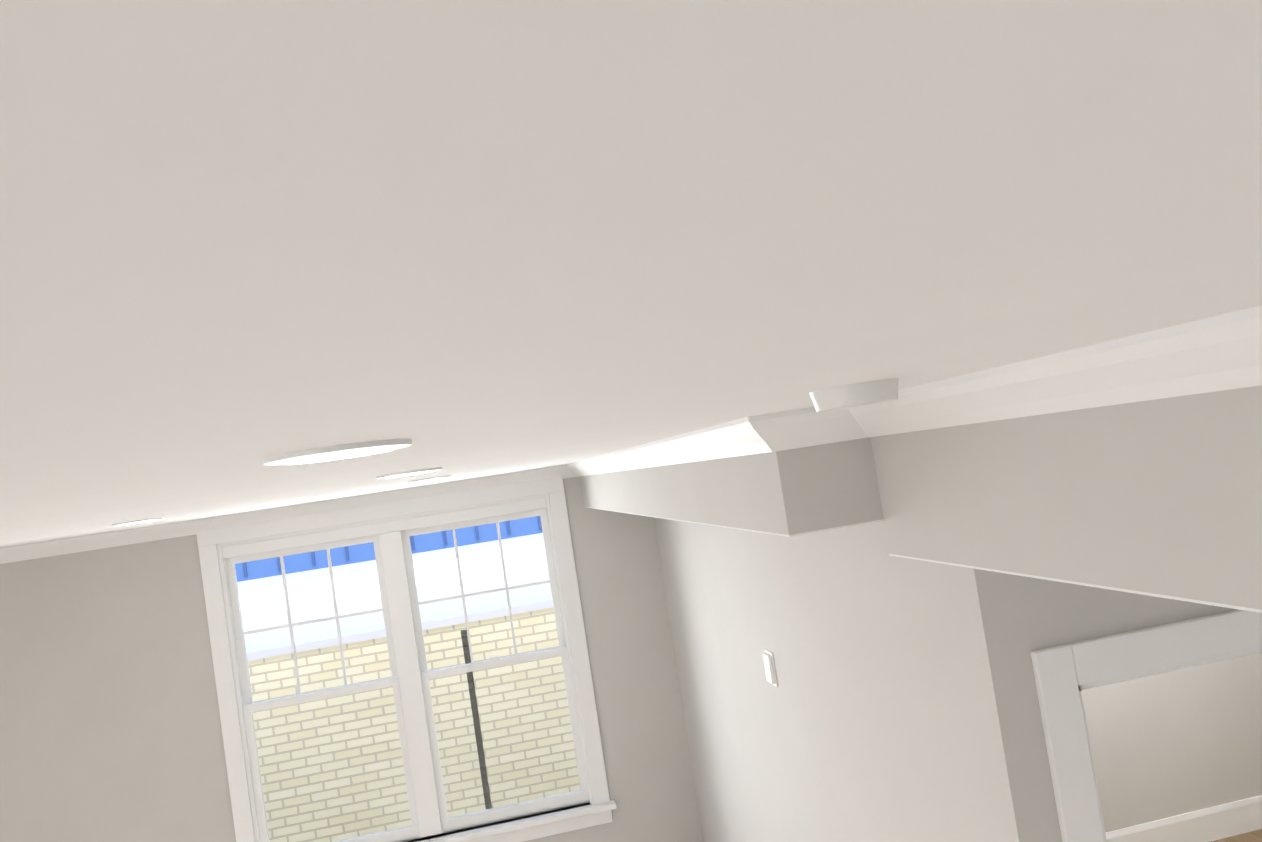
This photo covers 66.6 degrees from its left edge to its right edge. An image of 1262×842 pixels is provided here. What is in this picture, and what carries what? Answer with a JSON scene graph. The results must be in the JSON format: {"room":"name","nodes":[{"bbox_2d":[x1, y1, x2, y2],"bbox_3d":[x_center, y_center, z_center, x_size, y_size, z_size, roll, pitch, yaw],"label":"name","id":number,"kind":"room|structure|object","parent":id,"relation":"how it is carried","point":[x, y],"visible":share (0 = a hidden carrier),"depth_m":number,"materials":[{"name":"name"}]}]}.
{"room":"empty living room","nodes":[
{"label":"empty living room","id":0,"kind":"room"},
{"bbox_2d":[0,476,723,841],"bbox_3d":[-3.008,2.049,5.494,6.990,2.780,0.121,-8,-3,-10],"label":"wall","id":1,"kind":"structure","parent":0,"point":[111,730],"depth_m":5.53,"materials":[{"name":"paint"}]},
{"bbox_2d":[0,465,564,563],"bbox_3d":[-3.431,0.745,5.417,6.380,0.085,0.075,-8,-3,-10],"label":"crown molding","id":2,"kind":"structure","parent":1,"relation":"attached to","point":[185,528],"depth_m":5.62,"materials":[{"name":"white"}]},
{"bbox_2d":[196,477,616,841],"bbox_3d":[-1.334,1.523,5.781,2.220,2.195,0.190,-8,-3,-10],"label":"window","id":3,"kind":"structure","parent":1,"relation":"in","point":[388,529],"depth_m":5.77,"materials":[{"name":"white"}]},
{"bbox_2d":[564,410,803,477],"bbox_3d":[-0.021,0.164,4.010,0.085,0.085,3.885,-8,-3,-10],"label":"crown molding","id":4,"kind":"structure","parent":1,"relation":"attached to","point":[777,431],"depth_m":2.55,"materials":[{"name":"white"}]},
{"bbox_2d":[0,0,1261,612],"bbox_3d":[-0.291,0.179,1.545,11.720,0.500,9.060,-8,-3,-10],"label":"ceiling","id":5,"kind":"structure","parent":0,"point":[240,240],"depth_m":0.31,"materials":[{"name":"paint"}]},
{"bbox_2d":[112,517,163,525],"bbox_3d":[-1.736,0.354,3.382,0.164,0.009,0.164,-8,-3,-10],"label":"recessed light","id":6,"kind":"object","parent":5,"relation":"in","point":[137,521],"visible":0.92,"depth_m":3.33,"materials":[{"name":"white"}]},
{"bbox_2d":[263,439,411,465],"bbox_3d":[-0.334,0.036,1.101,0.164,0.009,0.164,-8,-3,-10],"label":"recessed light","id":7,"kind":"object","parent":5,"relation":"in","point":[336,452],"visible":1,"depth_m":1.05,"materials":[{"name":"white"}]},
{"bbox_2d":[376,467,441,478],"bbox_3d":[-0.556,0.131,2.409,0.164,0.009,0.164,-8,-3,-10],"label":"recessed light","id":8,"kind":"object","parent":5,"relation":"in","point":[409,473],"visible":0.9,"depth_m":2.35,"materials":[{"name":"white"}]},
{"bbox_2d":[408,475,450,482],"bbox_3d":[-0.776,0.225,3.707,0.164,0.009,0.164,-8,-3,-10],"label":"recessed light","id":9,"kind":"object","parent":5,"relation":"in","point":[428,479],"visible":0.96,"depth_m":3.65,"materials":[{"name":"white"}]},
{"bbox_2d":[809,378,898,411],"bbox_3d":[0.334,-0.037,1.433,0.132,0.030,0.132,-8,-3,-10],"label":"smoke detector","id":10,"kind":"object","parent":5,"relation":"attached to","point":[856,395],"visible":1,"depth_m":1.38,"materials":[{"name":"white plastic"}]},
{"bbox_2d":[676,521,1059,841],"bbox_3d":[0.733,1.404,3.781,0.120,2.780,3.030,-8,-3,-10],"label":"wall","id":11,"kind":"structure","parent":0,"point":[900,702],"depth_m":3.03,"materials":[{"name":"paint"}]},
{"bbox_2d":[763,649,777,686],"bbox_3d":[0.573,1.022,3.969,0.020,0.140,0.100,-8,-3,-10],"label":"light switch","id":12,"kind":"object","parent":11,"relation":"attached to","point":[770,670],"visible":1,"depth_m":3.94,"materials":[{"name":"white plastic"}]},
{"bbox_2d":[812,306,1261,444],"bbox_3d":[0.841,-0.144,0.184,0.100,0.085,4.120,-8,-3,-10],"label":"crown molding","id":13,"kind":"structure","parent":11,"relation":"attached to","point":[1212,354],"depth_m":1.36,"materials":[{"name":"white"}]},
{"bbox_2d":[1030,610,1261,841],"bbox_3d":[1.586,1.529,2.334,1.030,2.145,0.142,-8,-3,-10],"label":"door frame","id":14,"kind":"structure","parent":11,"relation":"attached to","point":[1065,674],"depth_m":2.22,"materials":[{"name":"white wood"}]},
{"bbox_2d":[1016,575,1261,841],"bbox_3d":[2.720,1.196,5.745,4.500,2.780,0.120,-8,-3,-10],"label":"wall","id":15,"kind":"structure","parent":0,"point":[1182,741],"depth_m":5.69,"materials":[{"name":"paint"}]},
{"bbox_2d":[1105,795,1261,841],"bbox_3d":[2.866,2.481,5.606,4.380,0.185,0.018,-8,-3,-10],"label":"baseboard","id":16,"kind":"structure","parent":15,"relation":"attached to","point":[1218,822],"depth_m":5.67,"materials":[{"name":"white wood"}]},
{"bbox_2d":[1211,829,1261,841],"bbox_3d":[0.025,2.868,1.404,11.900,0.120,9.420,-8,-3,-10],"label":"floor","id":17,"kind":"structure","parent":0,"point":[1254,836],"depth_m":5.68,"materials":[{"name":"brown wood"}]},
{"label":"outside","id":18,"kind":"structure","parent":0,"visible":0},
{"bbox_2d":[235,516,546,615],"bbox_3d":[0.246,4.046,15.654,22.000,6.800,8.500,-8,-3,-10],"label":"sky","id":19,"kind":"structure","parent":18,"point":[308,581],"depth_m":10.94,"materials":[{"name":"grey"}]},
{"bbox_2d":[242,566,580,841],"bbox_3d":[-0.627,4.433,9.407,22.000,5.720,3.440,-8,-3,-10],"label":"brick wall","id":20,"kind":"structure","parent":18,"point":[331,769],"depth_m":7.70,"materials":[{"name":"beige brick"}]}
]}

